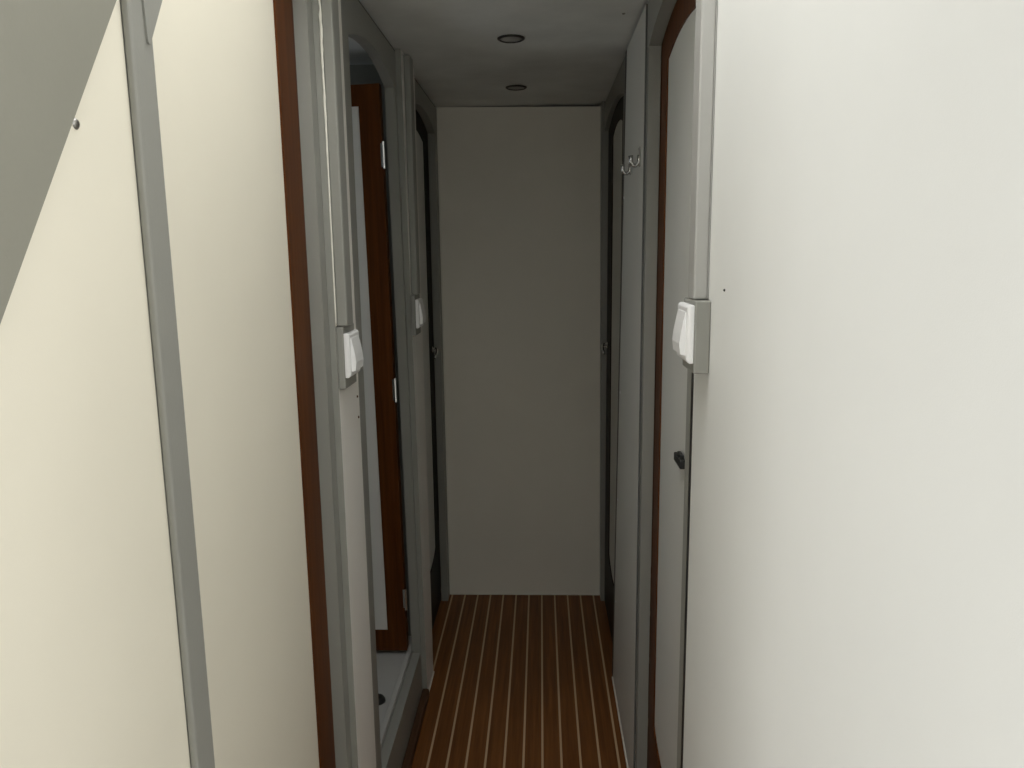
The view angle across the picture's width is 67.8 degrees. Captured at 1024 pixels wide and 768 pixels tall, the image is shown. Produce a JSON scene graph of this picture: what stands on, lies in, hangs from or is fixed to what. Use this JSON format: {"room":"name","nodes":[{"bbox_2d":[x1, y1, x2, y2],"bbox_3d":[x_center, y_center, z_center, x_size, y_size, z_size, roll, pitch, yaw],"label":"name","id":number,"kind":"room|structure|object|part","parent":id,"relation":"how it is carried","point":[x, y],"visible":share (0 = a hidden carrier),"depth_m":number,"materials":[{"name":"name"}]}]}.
{"room":"ship interior","nodes":[
{"label":"ship interior","id":0,"kind":"room"},
{"bbox_2d":[0,0,449,767],"bbox_3d":[-0.320,0.138,1.728,0.026,1.904,2.433,0,10,2],"label":"wall","id":1,"kind":"structure","parent":0,"point":[91,673],"depth_m":0.66,"materials":[{"name":"white paint"}]},
{"bbox_2d":[0,0,116,323],"bbox_3d":[-0.348,-0.303,0.546,0.012,0.632,0.253,0,10,2],"label":"trim","id":2,"kind":"structure","parent":1,"relation":"attached to","point":[49,49],"depth_m":0.54,"materials":[{"name":"paint"}]},
{"bbox_2d":[72,118,79,129],"bbox_3d":[-0.351,-0.210,0.614,0.002,0.009,0.009,0,10,2],"label":"screw","id":3,"kind":"object","parent":1,"relation":"attached to","point":[76,124],"visible":0.93,"depth_m":0.61,"materials":[{"name":"silver metal"}]},
{"bbox_2d":[142,0,161,43],"bbox_3d":[-0.339,-0.396,0.733,0.002,0.148,0.088,0,10,2],"label":"trim","id":4,"kind":"structure","parent":1,"relation":"attached to","point":[151,8],"depth_m":0.71,"materials":[{"name":"grey paint"}]},
{"bbox_2d":[121,0,214,767],"bbox_3d":[-0.338,0.286,0.807,0.008,1.882,0.041,0,10,2],"label":"trim","id":5,"kind":"structure","parent":1,"relation":"attached to","point":[139,54],"depth_m":0.75,"materials":[{"name":"grey paint"}]},
{"bbox_2d":[152,0,335,767],"bbox_3d":[-0.367,0.254,1.089,0.028,1.781,0.557,0,10,2],"label":"door","id":6,"kind":"structure","parent":1,"relation":"in","point":[225,70],"depth_m":1.04,"materials":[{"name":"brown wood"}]},
{"bbox_3d":[-0.367,0.254,1.089,0.028,1.781,0.557,0,10,2],"label":"frame","id":7,"kind":"part","parent":6,"relation":"part of","materials":[{"name":"brown wood"}]},
{"bbox_2d":[318,0,352,326],"bbox_3d":[-0.305,-0.422,1.310,0.023,0.645,0.050,0,10,2],"label":"cable trunking","id":8,"kind":"object","parent":1,"relation":"attached to","point":[328,9],"visible":1,"depth_m":1.30,"materials":[{"name":"grey paint"}]},
{"bbox_2d":[312,0,376,767],"bbox_3d":[-0.311,0.174,1.468,0.012,1.880,0.150,0,10,2],"label":"trim","id":9,"kind":"structure","parent":1,"relation":"attached to","point":[346,404],"depth_m":1.45,"materials":[{"name":"grey paint"}]},
{"bbox_2d":[336,323,363,388],"bbox_3d":[-0.294,-0.052,1.395,0.030,0.112,0.084,0,10,2],"label":"light switch","id":10,"kind":"object","parent":1,"relation":"attached to","point":[349,349],"visible":0.96,"depth_m":1.36,"materials":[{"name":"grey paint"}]},
{"bbox_3d":[-0.292,-0.056,1.394,0.010,0.080,0.080,0,10,2],"label":"plate","id":11,"kind":"part","parent":10,"relation":"part of","materials":[{"name":"white plastic"}]},
{"bbox_2d":[351,83,408,650],"bbox_3d":[-0.560,0.017,2.154,0.478,1.619,0.119,0,10,2],"label":"door","id":12,"kind":"structure","parent":1,"relation":"in","point":[380,387],"depth_m":2.12,"materials":[{"name":"brown wood"}]},
{"bbox_3d":[-0.564,0.011,2.153,0.358,1.497,0.024,0,13,2],"label":"panel","id":13,"kind":"part","parent":12,"relation":"part of","materials":[{"name":"laminate"}]},
{"bbox_2d":[380,639,411,747],"bbox_3d":[-0.325,0.895,2.046,0.015,0.064,0.765,0,10,2],"label":"trim","id":14,"kind":"structure","parent":1,"relation":"attached to","point":[390,709],"depth_m":2.10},
{"bbox_2d":[358,0,434,106],"bbox_3d":[-0.317,-0.860,1.937,0.016,0.009,1.683,0,10,2],"label":"trim","id":15,"kind":"structure","parent":1,"relation":"attached to","point":[358,0],"depth_m":1.86,"materials":[{"name":"grey paint"}]},
{"bbox_2d":[403,55,419,294],"bbox_3d":[-0.274,-0.563,2.088,0.018,0.630,0.048,0,10,2],"label":"cable trunking","id":16,"kind":"object","parent":1,"relation":"attached to","point":[408,62],"visible":1,"depth_m":2.07,"materials":[{"name":"grey paint"}]},
{"bbox_2d":[395,49,433,691],"bbox_3d":[-0.279,0.040,2.241,0.018,1.882,0.220,0,10,2],"label":"trim","id":17,"kind":"structure","parent":1,"relation":"attached to","point":[415,343],"depth_m":2.24,"materials":[{"name":"grey paint"}]},
{"bbox_2d":[401,689,428,767],"bbox_3d":[-0.280,1.015,2.032,0.022,0.030,0.680,0,10,2],"label":"baseboard","id":18,"kind":"structure","parent":1,"relation":"attached to","point":[416,728],"depth_m":2.16,"materials":[{"name":"brown wood"}]},
{"bbox_2d":[411,294,425,335],"bbox_3d":[-0.263,-0.197,2.154,0.030,0.112,0.084,0,10,2],"label":"light switch","id":19,"kind":"object","parent":1,"relation":"attached to","point":[418,316],"visible":0.94,"depth_m":2.12,"materials":[{"name":"white plastic"}]},
{"bbox_3d":[-0.261,-0.201,2.153,0.010,0.080,0.080,0,10,2],"label":"plate","id":20,"kind":"part","parent":19,"relation":"part of","materials":[{"name":"white plastic"}]},
{"bbox_2d":[415,109,440,628],"bbox_3d":[-0.303,0.002,2.612,0.054,1.821,0.538,0,10,2],"label":"door","id":21,"kind":"structure","parent":1,"relation":"in","point":[421,132],"depth_m":2.75,"materials":[{"name":"brown wood"}]},
{"bbox_3d":[-0.317,-0.072,2.599,0.022,1.536,0.342,0,10,2],"label":"panel","id":22,"kind":"part","parent":21,"relation":"part of","materials":[{"name":"grey laminate"}]},
{"bbox_3d":[-0.283,-0.116,2.794,0.026,0.042,0.063,0,10,2],"label":"handle","id":23,"kind":"part","parent":21,"relation":"part of","materials":[{"name":"silver metal"}]},
{"bbox_2d":[350,64,410,635],"bbox_3d":[-0.791,0.031,2.324,0.960,1.884,0.020,0,10,2],"label":"wall","id":24,"kind":"structure","parent":0,"point":[359,74],"depth_m":2.23,"materials":[{"name":"grey paint"}]},
{"bbox_2d":[376,636,410,727],"bbox_3d":[-0.805,0.900,2.065,0.944,0.058,0.785,0,10,2],"label":"floor","id":25,"kind":"structure","parent":0,"point":[389,662],"depth_m":2.22,"materials":[{"name":"grey"}]},
{"bbox_2d":[378,693,385,704],"bbox_3d":[-0.367,0.856,2.074,0.044,0.016,0.044,0,10,2],"label":"door stop","id":26,"kind":"object","parent":25,"relation":"on","point":[381,698],"visible":0.41,"depth_m":2.07,"materials":[{"name":"black plastic"}]},
{"bbox_2d":[348,0,661,107],"bbox_3d":[0.033,-0.843,1.646,2.750,0.052,2.870,0,10,2],"label":"ceiling","id":27,"kind":"structure","parent":0,"point":[571,53],"depth_m":1.97,"materials":[{"name":"paint"}]},
{"bbox_2d":[497,34,524,42],"bbox_3d":[-0.002,-0.859,1.897,0.069,0.004,0.069,0,10,2],"label":"recessed light","id":28,"kind":"object","parent":27,"relation":"in","point":[509,38],"visible":1,"depth_m":1.89,"materials":[{"name":"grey metal"}]},
{"bbox_2d":[506,85,526,90],"bbox_3d":[0.013,-0.955,2.455,0.069,0.004,0.069,0,10,2],"label":"recessed light","id":29,"kind":"object","parent":27,"relation":"in","point":[510,87],"visible":1,"depth_m":2.44,"materials":[{"name":"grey metal"}]},
{"bbox_2d":[438,106,600,574],"bbox_3d":[0.040,-0.082,2.927,0.604,1.883,0.030,0,10,2],"label":"wall","id":30,"kind":"structure","parent":0,"point":[520,186],"depth_m":2.88,"materials":[{"name":"paint"}]},
{"bbox_2d":[436,107,450,593],"bbox_3d":[-0.260,-0.076,2.922,0.005,1.882,0.004,0,10,2],"label":"trim","id":31,"kind":"structure","parent":30,"relation":"attached to","point":[436,107],"depth_m":2.91,"materials":[{"name":"white"}]},
{"bbox_2d":[451,593,599,594],"bbox_3d":[0.053,0.846,3.068,0.599,0.006,0.005,0,10,2],"label":"trim","id":32,"kind":"structure","parent":30,"relation":"attached to","point":[451,593],"depth_m":3.07,"materials":[{"name":"white"}]},
{"bbox_2d":[411,566,650,767],"bbox_3d":[0.056,1.062,1.972,2.750,0.050,2.870,0,10,2],"label":"floor","id":33,"kind":"structure","parent":0,"point":[519,681],"depth_m":2.41,"materials":[{"name":"brown wood"}]},
{"bbox_2d":[428,135,659,555],"bbox_3d":[0.097,-0.130,3.203,2.670,1.884,0.040,0,10,2],"label":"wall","id":34,"kind":"structure","parent":0,"point":[659,135],"depth_m":3.16,"materials":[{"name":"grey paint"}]},
{"bbox_2d":[601,0,1023,767],"bbox_3d":[0.307,0.144,1.644,0.026,1.904,2.553,0,10,2],"label":"wall","id":35,"kind":"structure","parent":0,"point":[856,566],"depth_m":0.56,"materials":[{"name":"paint"}]},
{"bbox_2d":[600,101,604,599],"bbox_3d":[0.336,-0.076,2.876,0.013,1.882,0.051,0,10,2],"label":"trim","id":36,"kind":"structure","parent":35,"relation":"attached to","point":[602,135],"depth_m":2.81,"materials":[{"name":"grey paint"}]},
{"bbox_2d":[601,96,623,643],"bbox_3d":[0.343,0.011,2.543,0.054,1.810,0.624,0,10,2],"label":"door","id":37,"kind":"structure","parent":35,"relation":"in","point":[615,147],"depth_m":2.62,"materials":[{"name":"brown wood"}]},
{"bbox_3d":[0.337,-0.131,2.768,0.026,0.042,0.063,0,10,2],"label":"handle","id":38,"kind":"part","parent":37,"relation":"part of","materials":[{"name":"silver metal"}]},
{"bbox_3d":[0.355,-0.069,2.529,0.022,1.536,0.310,0,10,2],"label":"panel","id":39,"kind":"part","parent":37,"relation":"part of","materials":[{"name":"grey laminate"}]},
{"bbox_2d":[620,164,630,174],"bbox_3d":[0.283,-0.541,1.892,0.029,0.045,0.014,0,10,2],"label":"coat hook","id":40,"kind":"object","parent":35,"relation":"attached to","point":[624,172],"visible":0.84,"depth_m":1.89,"materials":[{"name":"silver metal"}]},
{"bbox_2d":[612,4,647,767],"bbox_3d":[0.305,0.070,2.054,0.008,1.873,0.576,0,10,2],"label":"trim","id":41,"kind":"structure","parent":35,"relation":"attached to","point":[625,604],"depth_m":1.94,"materials":[{"name":"grey paint"}]},
{"bbox_2d":[628,147,640,167],"bbox_3d":[0.277,-0.512,1.719,0.029,0.045,0.014,0,10,2],"label":"coat hook","id":42,"kind":"object","parent":35,"relation":"attached to","point":[632,164],"visible":1,"depth_m":1.72,"materials":[{"name":"silver metal"}]},
{"bbox_3d":[0.288,-0.513,1.719,0.003,0.044,0.014,0,10,2],"label":"plate","id":43,"kind":"part","parent":42,"relation":"part of","materials":[{"name":"silver metal"}]},
{"bbox_2d":[647,0,695,767],"bbox_3d":[0.325,0.178,1.493,0.039,1.807,0.529,0,10,2],"label":"door","id":44,"kind":"structure","parent":35,"relation":"in","point":[678,44],"depth_m":1.54,"materials":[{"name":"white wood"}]},
{"bbox_2d":[680,373,693,767],"bbox_3d":[0.283,0.553,1.254,0.005,1.190,0.016,0,10,2],"label":"trim","id":45,"kind":"structure","parent":35,"relation":"attached to","point":[692,375],"depth_m":1.21,"materials":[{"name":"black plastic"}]},
{"bbox_2d":[672,298,710,373],"bbox_3d":[0.252,-0.070,1.078,0.039,0.100,0.084,0,10,2],"label":"light switch","id":46,"kind":"object","parent":35,"relation":"attached to","point":[691,332],"visible":0.95,"depth_m":1.04,"materials":[{"name":"white plastic"}]},
{"bbox_3d":[0.245,-0.074,1.078,0.010,0.080,0.080,0,10,2],"label":"plate","id":47,"kind":"part","parent":46,"relation":"part of","materials":[{"name":"white plastic"}]},
{"bbox_2d":[688,0,717,298],"bbox_3d":[0.257,-0.408,1.016,0.021,0.586,0.043,0,10,2],"label":"cable trunking","id":48,"kind":"object","parent":35,"relation":"attached to","point":[706,10],"visible":1,"depth_m":1.02,"materials":[{"name":"white plastic"}]}
]}

